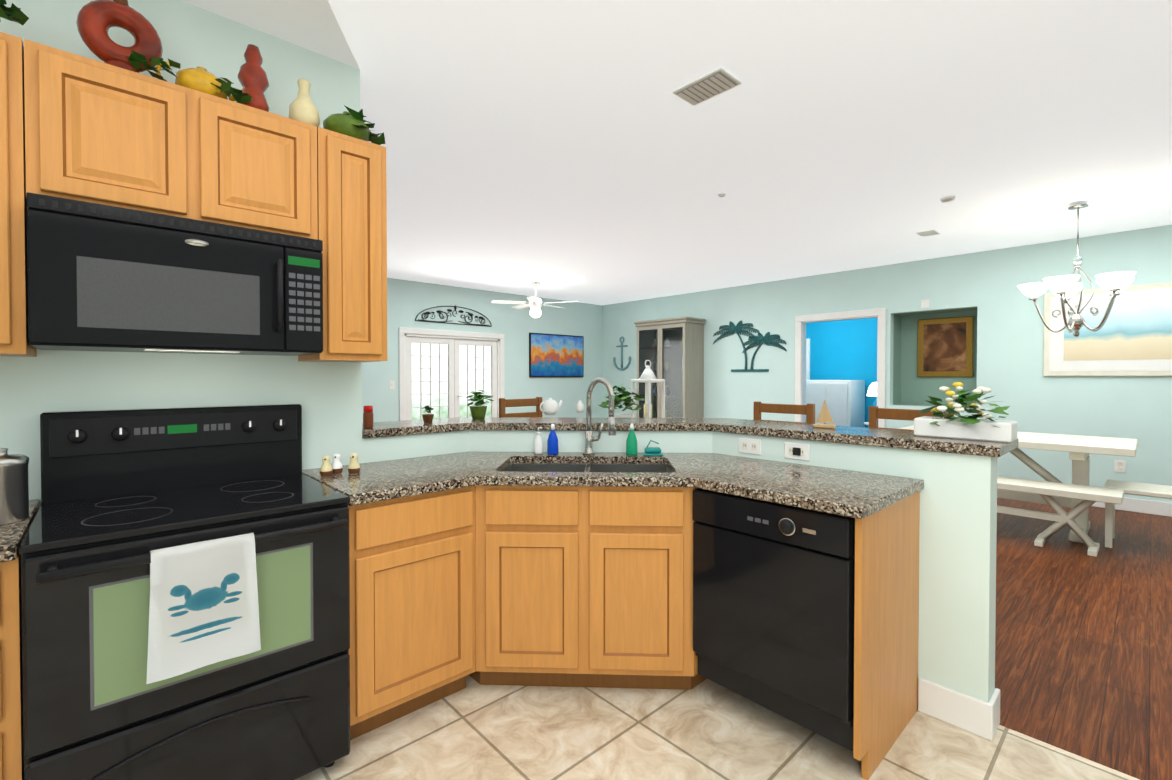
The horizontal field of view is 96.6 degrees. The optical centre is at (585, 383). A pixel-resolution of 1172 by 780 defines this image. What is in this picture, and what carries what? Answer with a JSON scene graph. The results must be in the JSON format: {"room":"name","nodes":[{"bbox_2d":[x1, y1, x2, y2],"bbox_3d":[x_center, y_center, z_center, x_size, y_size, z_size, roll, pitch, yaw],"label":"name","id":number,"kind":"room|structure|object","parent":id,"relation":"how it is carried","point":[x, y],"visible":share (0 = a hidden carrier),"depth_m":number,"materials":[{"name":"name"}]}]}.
{"room":"kitchen and dining room","nodes":[
{"label":"kitchen and dining room","id":0,"kind":"room"},
{"bbox_2d":[0,0,361,504],"bbox_3d":[-2.121,-0.069,1.516,2.820,2.740,0.120,-1,1,-43],"label":"wall","id":1,"kind":"structure","parent":0,"point":[327,396],"depth_m":2.00,"materials":[{"name":"paint"}]},
{"bbox_2d":[0,32,36,356],"bbox_3d":[-1.812,-0.531,1.486,0.310,0.895,0.326,-1,1,-43],"label":"upper cabinet","id":2,"kind":"object","parent":1,"relation":"attached to","point":[15,174],"depth_m":1.47,"materials":[{"name":"brown wood"}]},
{"bbox_2d":[0,0,28,25],"label":"ivy","id":3,"kind":"object","parent":2,"relation":"on","point":[13,12],"depth_m":1.48,"materials":[{"name":"green plant"}]},
{"bbox_2d":[28,40,199,219],"bbox_3d":[-1.553,-0.758,1.721,0.384,0.447,0.326,-1,1,-43],"label":"upper cabinet","id":4,"kind":"object","parent":1,"relation":"attached to","point":[77,127],"depth_m":1.60,"materials":[{"name":"brown wood"}]},
{"bbox_2d":[76,0,162,72],"bbox_3d":[-1.498,-1.147,1.681,0.208,0.328,0.097,-1,1,-43],"label":"vase","id":5,"kind":"object","parent":4,"relation":"on","point":[96,20],"visible":0.75,"depth_m":1.65,"materials":[{"name":"red ceramic"}]},
{"bbox_2d":[124,50,179,80],"label":"ivy","id":6,"kind":"object","parent":4,"relation":"on","point":[135,59],"depth_m":1.68,"materials":[{"name":"green plant"}]},
{"bbox_2d":[26,192,322,355],"bbox_3d":[-1.373,-0.319,1.815,0.754,0.420,0.441,-1,1,-43],"label":"microwave","id":7,"kind":"object","parent":4,"relation":"attached to","point":[101,277],"visible":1,"depth_m":1.63,"materials":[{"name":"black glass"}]},
{"bbox_2d":[156,62,244,100],"bbox_3d":[-1.336,-1.044,1.832,0.271,0.118,0.120,-1,1,-43],"label":"vase","id":8,"kind":"object","parent":4,"relation":"on","point":[200,79],"visible":0.6,"depth_m":1.78,"materials":[{"name":"yellow ceramic"}]},
{"bbox_2d":[200,92,323,243],"bbox_3d":[-1.271,-0.762,1.981,0.384,0.447,0.326,-1,1,-43],"label":"upper cabinet","id":9,"kind":"object","parent":1,"relation":"attached to","point":[262,170],"depth_m":1.86,"materials":[{"name":"brown wood"}]},
{"bbox_2d":[211,77,251,103],"label":"ivy","id":10,"kind":"object","parent":9,"relation":"on","point":[240,97],"depth_m":1.82,"materials":[{"name":"green plant"}]},
{"bbox_2d":[238,44,268,111],"bbox_3d":[-1.229,-1.113,1.929,0.100,0.255,0.100,-1,1,-43],"label":"vase","id":11,"kind":"object","parent":9,"relation":"on","point":[253,78],"visible":0.77,"depth_m":1.90,"materials":[{"name":"ceramic"}]},
{"bbox_2d":[289,78,319,126],"bbox_3d":[-1.104,-1.085,2.045,0.110,0.195,0.110,-1,1,-43],"label":"vase","id":12,"kind":"object","parent":9,"relation":"on","point":[302,108],"visible":0.85,"depth_m":2.01,"materials":[{"name":"beige ceramic"}]},
{"bbox_2d":[298,129,386,361],"bbox_3d":[-1.030,-0.541,2.207,0.264,0.895,0.326,-1,1,-43],"label":"upper cabinet","id":13,"kind":"object","parent":1,"relation":"attached to","point":[354,252],"depth_m":2.09,"materials":[{"name":"brown wood"}]},
{"bbox_2d":[323,111,369,141],"bbox_3d":[-0.987,-1.054,2.154,0.180,0.130,0.180,-1,1,-43],"label":"vase","id":14,"kind":"object","parent":13,"relation":"on","point":[337,122],"visible":0.75,"depth_m":2.09,"materials":[{"name":"green ceramic"}]},
{"bbox_2d":[343,105,386,144],"label":"ivy","id":15,"kind":"object","parent":13,"relation":"on","point":[374,138],"depth_m":2.16,"materials":[{"name":"green plant"}]},
{"bbox_2d":[362,278,601,422],"bbox_3d":[-3.085,-0.151,7.428,9.420,2.740,0.120,-1,1,-43],"label":"wall","id":16,"kind":"structure","parent":0,"point":[408,301],"depth_m":8.93,"materials":[{"name":"paint"}]},
{"bbox_2d":[389,381,394,388],"bbox_3d":[-2.819,0.026,7.586,0.080,0.120,0.011,-1,1,-43],"label":"electrical outlet plate","id":17,"kind":"object","parent":16,"relation":"attached to","point":[391,383],"depth_m":7.58,"materials":[{"name":"beige paint"}]},
{"bbox_2d":[399,327,503,420],"bbox_3d":[-2.107,0.189,8.321,1.830,2.035,0.140,-1,1,-43],"label":"french door","id":18,"kind":"structure","parent":16,"relation":"in","point":[443,373],"depth_m":8.24,"materials":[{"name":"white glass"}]},
{"bbox_2d":[415,305,491,326],"bbox_3d":[-2.065,-1.086,8.258,1.332,0.298,0.014,-1,1,-43],"label":"artwork","id":19,"kind":"object","parent":16,"relation":"attached to","point":[450,310],"visible":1,"depth_m":8.22,"materials":[{"name":"metal"}]},
{"bbox_2d":[529,333,583,376],"bbox_3d":[-0.527,-0.508,9.673,1.290,0.790,0.033,-1,1,-43],"label":"framed picture","id":20,"kind":"object","parent":16,"relation":"attached to","point":[553,355],"visible":1,"depth_m":9.62,"materials":[{"name":"paint"}]},
{"bbox_2d":[181,0,1171,304],"bbox_3d":[1.360,-1.530,4.625,12.420,0.104,10.240,-1,1,-43],"label":"ceiling","id":21,"kind":"structure","parent":0,"point":[573,150],"depth_m":3.02,"materials":[{"name":"paint"}]},
{"bbox_2d":[491,282,577,317],"bbox_3d":[-0.772,-1.258,7.939,1.285,0.539,1.268,-1,1,-43],"label":"ceiling fan","id":22,"kind":"object","parent":21,"relation":"hanging from","point":[534,304],"visible":1,"depth_m":7.83,"materials":[{"name":"white metal"}]},
{"bbox_2d":[673,67,955,236],"bbox_3d":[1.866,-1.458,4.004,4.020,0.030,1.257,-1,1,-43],"label":"ceiling vent","id":23,"kind":"object","parent":21,"relation":"in","point":[720,80],"visible":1,"depth_m":2.55,"materials":[{"name":"white metal"}]},
{"bbox_2d":[1018,202,1135,337],"bbox_3d":[4.018,-0.925,4.300,0.737,1.104,0.718,-1,1,-43],"label":"chandelier","id":24,"kind":"object","parent":21,"relation":"hanging from","point":[1064,287],"visible":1,"depth_m":4.24,"materials":[{"name":"silver metal"}]},
{"bbox_2d":[362,430,996,702],"bbox_3d":[0.216,0.776,2.255,1.600,1.030,2.220,-1,1,-43],"label":"wall","id":25,"kind":"structure","parent":0,"point":[957,566],"depth_m":2.02,"materials":[{"name":"paint"}]},
{"bbox_2d":[362,417,1018,456],"bbox_3d":[0.233,0.237,2.406,1.840,0.040,2.490,-1,1,-43],"label":"bar","id":26,"kind":"object","parent":25,"relation":"on","point":[901,439],"visible":0.79,"depth_m":2.60,"materials":[{"name":"stone"}]},
{"bbox_2d":[363,405,372,427],"bbox_3d":[-1.047,0.161,2.510,0.046,0.108,0.045,-1,1,-43],"label":"spice jar","id":27,"kind":"object","parent":26,"relation":"on","point":[368,416],"visible":1,"depth_m":2.49,"materials":[{"name":"red glass"}]},
{"bbox_2d":[421,405,433,422],"bbox_3d":[-0.849,0.161,2.790,0.072,0.100,0.098,-1,1,-43],"label":"plant pot","id":28,"kind":"object","parent":26,"relation":"on","point":[427,418],"visible":1,"depth_m":2.77,"materials":[{"name":"brown ceramic"}]},
{"bbox_2d":[466,390,493,419],"bbox_3d":[-0.629,0.120,3.032,0.166,0.175,0.177,-1,1,-43],"label":"potted plant","id":29,"kind":"object","parent":26,"relation":"on","point":[478,411],"visible":1,"depth_m":2.99,"materials":[{"name":"green plant"}]},
{"bbox_2d":[540,398,561,414],"bbox_3d":[-0.226,0.149,3.403,0.187,0.108,0.110,-1,1,-43],"label":"teapot","id":30,"kind":"object","parent":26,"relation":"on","point":[550,406],"visible":1,"depth_m":3.36,"materials":[{"name":"white ceramic"}]},
{"bbox_2d":[576,401,583,412],"bbox_3d":[-0.042,0.159,3.573,0.056,0.082,0.056,-1,1,-43],"label":"jar","id":31,"kind":"object","parent":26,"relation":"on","point":[579,407],"visible":1,"depth_m":3.55,"materials":[{"name":"ceramic"}]},
{"bbox_2d":[813,400,835,428],"bbox_3d":[1.146,0.148,2.506,0.030,0.135,0.100,-1,1,-43],"label":"decor","id":32,"kind":"object","parent":26,"relation":"on","point":[824,416],"visible":1,"depth_m":2.50,"materials":[{"name":"brown wood"}]},
{"bbox_2d":[914,382,1017,442],"bbox_3d":[1.534,0.108,2.114,0.318,0.225,0.320,-1,1,-43],"label":"flower bowl","id":33,"kind":"object","parent":26,"relation":"on","point":[973,427],"visible":1,"depth_m":2.07,"materials":[{"name":"white ceramic"}]},
{"bbox_2d":[739,438,760,454],"bbox_3d":[0.814,0.314,2.596,0.007,0.075,0.120,-1,1,-43],"label":"electrical outlet plate","id":34,"kind":"object","parent":25,"relation":"attached to","point":[750,446],"depth_m":2.59,"materials":[{"name":"beige paint"}]},
{"bbox_2d":[784,442,809,460],"bbox_3d":[0.976,0.316,2.418,0.011,0.075,0.120,-1,1,-43],"label":"electrical outlet plate","id":35,"kind":"object","parent":25,"relation":"attached to","point":[798,451],"depth_m":2.41,"materials":[{"name":"beige paint"}]},
{"bbox_2d":[918,678,999,727],"bbox_3d":[1.150,1.223,2.438,0.015,0.130,1.245,-1,1,-43],"label":"baseboard","id":36,"kind":"structure","parent":25,"relation":"attached to","point":[978,717],"depth_m":1.96,"materials":[{"name":"white wood"}]},
{"bbox_2d":[296,675,1139,779],"bbox_3d":[0.203,1.344,0.196,4.420,0.050,5.000,-1,1,-43],"label":"floor","id":37,"kind":"structure","parent":0,"point":[707,729],"depth_m":1.86,"materials":[{"name":"beige tile"}]},
{"bbox_2d":[0,555,23,779],"bbox_3d":[-1.730,0.865,1.376,0.375,0.876,0.626,-1,1,-43],"label":"base cabinet","id":38,"kind":"object","parent":37,"relation":"on","point":[11,666],"depth_m":1.28,"materials":[{"name":"brown wood"}]},
{"bbox_2d":[0,499,39,564],"bbox_3d":[-1.867,0.408,1.234,0.760,0.038,0.640,-1,1,-43],"label":"countertop","id":39,"kind":"structure","parent":38,"relation":"on","point":[12,535],"depth_m":1.33,"materials":[{"name":"grey stone"}]},
{"bbox_2d":[0,448,28,524],"bbox_3d":[-1.623,0.282,1.450,0.106,0.205,0.106,-1,1,-43],"label":"canister","id":40,"kind":"object","parent":39,"relation":"on","point":[14,494],"visible":1,"depth_m":1.44,"materials":[{"name":"metal"}]},
{"bbox_2d":[19,404,349,779],"bbox_3d":[-1.257,0.696,1.703,0.756,1.205,0.723,-1,1,-43],"label":"stove","id":41,"kind":"object","parent":37,"relation":"on","point":[185,584],"visible":1,"depth_m":1.51,"materials":[{"name":"black metal"}]},
{"bbox_2d":[146,533,260,683],"bbox_3d":[-1.048,0.604,1.437,0.253,0.337,0.052,-1,1,-43],"label":"towel","id":42,"kind":"object","parent":41,"relation":"hanging from","point":[204,606],"depth_m":1.42,"materials":[{"name":"white fabric"}]},
{"bbox_2d":[349,509,475,739],"bbox_3d":[-0.842,0.854,2.195,0.507,0.876,0.626,-1,1,-43],"label":"base cabinet","id":43,"kind":"object","parent":37,"relation":"on","point":[413,611],"depth_m":1.94,"materials":[{"name":"brown wood"}]},
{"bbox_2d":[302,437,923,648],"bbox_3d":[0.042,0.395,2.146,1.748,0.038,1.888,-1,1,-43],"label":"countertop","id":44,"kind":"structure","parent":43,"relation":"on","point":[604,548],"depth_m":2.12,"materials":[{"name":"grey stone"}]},
{"bbox_2d":[320,455,332,476],"bbox_3d":[-1.050,0.333,2.108,0.049,0.085,0.048,-1,1,-43],"label":"figurine","id":45,"kind":"object","parent":44,"relation":"on","point":[326,470],"visible":1,"depth_m":2.10,"materials":[{"name":"beige ceramic"}]},
{"bbox_2d":[331,453,342,473],"bbox_3d":[-1.036,0.332,2.168,0.049,0.085,0.048,-1,1,-43],"label":"figurine","id":46,"kind":"object","parent":44,"relation":"on","point":[336,465],"visible":0.98,"depth_m":2.15,"materials":[{"name":"white ceramic"}]},
{"bbox_2d":[348,453,359,473],"bbox_3d":[-0.966,0.332,2.172,0.049,0.085,0.048,-1,1,-43],"label":"figurine","id":47,"kind":"object","parent":44,"relation":"on","point":[354,466],"visible":1,"depth_m":2.16,"materials":[{"name":"beige ceramic"}]},
{"bbox_2d":[534,427,542,453],"bbox_3d":[-0.247,0.298,2.716,0.048,0.138,0.048,-1,1,-43],"label":"soap bottle","id":48,"kind":"object","parent":44,"relation":"on","point":[538,444],"visible":1,"depth_m":2.70,"materials":[{"name":"plastic"}]},
{"bbox_2d":[547,424,557,454],"bbox_3d":[-0.171,0.288,2.695,0.048,0.158,0.048,-1,1,-43],"label":"soap bottle","id":49,"kind":"object","parent":44,"relation":"on","point":[552,444],"visible":1,"depth_m":2.68,"materials":[{"name":"plastic"}]},
{"bbox_2d":[504,463,670,472],"bbox_3d":[0.003,0.456,2.420,0.940,0.336,0.940,-1,1,-43],"label":"sink","id":50,"kind":"object","parent":44,"relation":"in","point":[508,467],"depth_m":2.63,"materials":[{"name":"metal"}]},
{"bbox_2d":[583,377,615,454],"bbox_3d":[0.078,0.169,2.643,0.091,0.398,0.242,-1,1,-43],"label":"faucet","id":51,"kind":"object","parent":44,"relation":"on","point":[589,439],"depth_m":2.68,"materials":[{"name":"silver metal"}]},
{"bbox_2d":[626,423,637,455],"bbox_3d":[0.234,0.287,2.663,0.049,0.162,0.049,-1,1,-43],"label":"soap bottle","id":52,"kind":"object","parent":44,"relation":"on","point":[631,446],"visible":1,"depth_m":2.65,"materials":[{"name":"plastic"}]},
{"bbox_2d":[643,440,662,455],"bbox_3d":[0.341,0.329,2.659,0.100,0.078,0.060,0,1,2],"label":"sponge holder","id":53,"kind":"object","parent":44,"relation":"on","point":[652,451],"visible":1,"depth_m":2.64,"materials":[{"name":"teal plastic"}]},
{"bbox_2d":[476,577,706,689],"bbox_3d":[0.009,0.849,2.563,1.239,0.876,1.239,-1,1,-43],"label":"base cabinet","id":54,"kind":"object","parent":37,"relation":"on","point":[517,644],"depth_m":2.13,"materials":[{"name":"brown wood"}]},
{"bbox_2d":[692,488,854,751],"bbox_3d":[0.838,0.807,2.068,0.618,0.763,0.604,-1,1,-43],"label":"dishwasher","id":55,"kind":"object","parent":54,"relation":"in","point":[773,603],"visible":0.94,"depth_m":1.83,"materials":[{"name":"black metal"}]},
{"bbox_2d":[806,318,876,427],"bbox_3d":[4.783,-0.181,9.576,0.100,2.740,2.990,-1,1,-43],"label":"wall","id":56,"kind":"structure","parent":0,"point":[843,350],"depth_m":9.49,"materials":[{"name":"paint"}]},
{"bbox_2d":[806,338,809,379],"bbox_3d":[4.006,0.160,10.245,0.112,2.040,0.740,-1,1,-43],"label":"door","id":57,"kind":"structure","parent":56,"relation":"in","point":[807,358],"depth_m":9.99,"materials":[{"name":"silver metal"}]},
{"bbox_2d":[602,225,1171,502],"bbox_3d":[3.841,-0.146,7.014,0.440,2.740,10.120,-1,1,-43],"label":"wall","id":58,"kind":"structure","parent":0,"point":[983,289],"depth_m":5.98,"materials":[{"name":"paint"}]},
{"bbox_2d":[613,337,630,369],"bbox_3d":[0.694,-0.573,10.078,0.044,0.653,0.482,-1,1,-43],"label":"art","id":59,"kind":"object","parent":58,"relation":"attached to","point":[614,360],"visible":0.98,"depth_m":10.06,"materials":[{"name":"paint"}]},
{"bbox_2d":[713,320,785,371],"bbox_3d":[2.512,-0.580,8.107,0.038,0.809,1.260,-1,1,-43],"label":"art","id":60,"kind":"object","parent":58,"relation":"attached to","point":[760,339],"visible":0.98,"depth_m":8.08,"materials":[{"name":"teal metal"}]},
{"bbox_2d":[795,308,885,427],"bbox_3d":[3.476,0.127,7.164,0.138,2.190,1.190,-1,1,-43],"label":"trim","id":61,"kind":"structure","parent":58,"relation":"attached to","point":[800,343],"depth_m":7.13,"materials":[{"name":"white wood"}]},
{"bbox_2d":[921,299,929,307],"bbox_3d":[4.134,-0.966,6.355,0.005,0.100,0.090,-1,1,-43],"label":"electrical outlet plate","id":62,"kind":"object","parent":58,"relation":"attached to","point":[924,303],"depth_m":6.35,"materials":[{"name":"beige paint"}]},
{"bbox_2d":[917,316,973,376],"bbox_3d":[4.504,-0.449,6.553,0.038,0.740,0.590,-1,1,-43],"label":"framed picture","id":63,"kind":"object","parent":58,"relation":"attached to","point":[945,347],"visible":1,"depth_m":6.53,"materials":[{"name":"gold metal"}]},
{"bbox_2d":[1043,282,1171,375],"bbox_3d":[5.318,-0.508,5.051,0.035,0.880,1.340,-1,1,-43],"label":"framed picture","id":64,"kind":"object","parent":58,"relation":"attached to","point":[1132,336],"visible":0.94,"depth_m":5.14,"materials":[{"name":"beige paint"}]},
{"bbox_2d":[1114,460,1125,472],"bbox_3d":[5.270,0.820,5.147,0.007,0.120,0.080,-1,1,-43],"label":"electrical outlet plate","id":65,"kind":"object","parent":58,"relation":"attached to","point":[1119,465],"depth_m":5.14,"materials":[{"name":"beige paint"}]},
{"bbox_2d":[1092,497,1171,516],"bbox_3d":[5.470,1.189,4.930,0.015,0.130,4.820,-1,1,-43],"label":"baseboard","id":66,"kind":"structure","parent":58,"relation":"attached to","point":[1129,504],"depth_m":5.03,"materials":[{"name":"white wood"}]},
{"bbox_2d":[995,498,1171,779],"bbox_3d":[1.364,1.281,4.749,12.300,0.050,10.120,-1,1,-43],"label":"floor","id":67,"kind":"structure","parent":0,"point":[1083,654],"depth_m":2.63,"materials":[{"name":"brown wood"}]},
{"bbox_2d":[499,397,541,416],"bbox_3d":[-0.392,0.691,4.019,0.420,1.150,0.420,-1,1,-43],"label":"bar stool","id":68,"kind":"object","parent":67,"relation":"on","point":[504,402],"visible":0.12,"depth_m":4.12,"materials":[{"name":"brown wood"}]},
{"bbox_2d":[634,316,705,417],"bbox_3d":[1.413,0.063,8.913,0.540,2.270,1.140,-1,1,-43],"label":"curio cabinet","id":69,"kind":"object","parent":67,"relation":"on","point":[671,350],"visible":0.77,"depth_m":8.61,"materials":[{"name":"grey wood"}]},
{"bbox_2d":[753,401,814,423],"bbox_3d":[1.141,0.702,3.257,0.420,1.150,0.420,-1,1,-43],"label":"bar stool","id":70,"kind":"object","parent":67,"relation":"on","point":[808,410],"visible":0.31,"depth_m":3.35,"materials":[{"name":"brown wood"}]},
{"bbox_2d":[806,380,864,427],"bbox_3d":[4.433,0.567,9.325,0.670,1.250,0.800,-1,1,-43],"label":"cabinet","id":71,"kind":"object","parent":67,"relation":"on","point":[844,401],"visible":0.4,"depth_m":9.02,"materials":[{"name":"white wood"}]},
{"bbox_2d":[869,406,953,430],"bbox_3d":[1.629,0.709,2.727,0.420,1.150,0.420,-1,1,-43],"label":"bar stool","id":72,"kind":"object","parent":67,"relation":"on","point":[876,413],"visible":0.15,"depth_m":2.89,"materials":[{"name":"brown wood"}]},
{"bbox_2d":[898,425,1137,542],"bbox_3d":[3.765,0.861,4.720,0.900,0.790,1.670,-1,1,-43],"label":"dining table","id":73,"kind":"object","parent":67,"relation":"on","point":[1079,448],"visible":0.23,"depth_m":4.30,"materials":[{"name":"beige paint"}]},
{"bbox_2d":[997,476,1123,556],"bbox_3d":[3.401,1.029,4.373,0.350,0.465,1.530,-1,1,-43],"label":"bench","id":74,"kind":"object","parent":67,"relation":"on","point":[1089,496],"visible":0.42,"depth_m":4.03,"materials":[{"name":"beige paint"}]},
{"bbox_2d":[1104,479,1171,547],"bbox_3d":[4.317,0.716,3.988,0.420,1.103,0.492,-1,1,-43],"label":"bench","id":75,"kind":"object","parent":67,"relation":"on","point":[1147,489],"visible":0.81,"depth_m":4.01,"materials":[{"name":"beige paint"}]},
{"bbox_3d":[4.781,0.928,8.562,0.400,0.550,0.400,-1,1,-43],"label":"table","id":76,"kind":"object","parent":67,"relation":"on","visible":0},
{"bbox_2d":[867,382,876,405],"bbox_3d":[4.781,0.312,8.554,0.320,0.680,0.320,-1,1,-43],"label":"lamp","id":77,"kind":"object","parent":76,"relation":"on","point":[872,390],"visible":0.29,"depth_m":8.50,"materials":[{"name":"paint"}]},
{"bbox_3d":[0.565,0.853,4.945,1.300,0.800,0.400,-1,1,-43],"label":"console table","id":78,"kind":"object","parent":67,"relation":"on","visible":0},
{"bbox_2d":[599,383,645,417],"bbox_3d":[0.328,0.226,4.731,0.455,0.459,0.443,-1,1,-43],"label":"potted plant","id":79,"kind":"object","parent":78,"relation":"on","point":[624,398],"visible":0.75,"depth_m":4.71,"materials":[{"name":"green plant"}]},
{"bbox_2d":[631,360,664,417],"bbox_3d":[0.587,0.115,4.941,0.230,0.675,0.230,-1,1,-43],"label":"lantern","id":80,"kind":"object","parent":78,"relation":"on","point":[647,377],"visible":0.69,"depth_m":4.91,"materials":[{"name":"white metal"}]}
]}

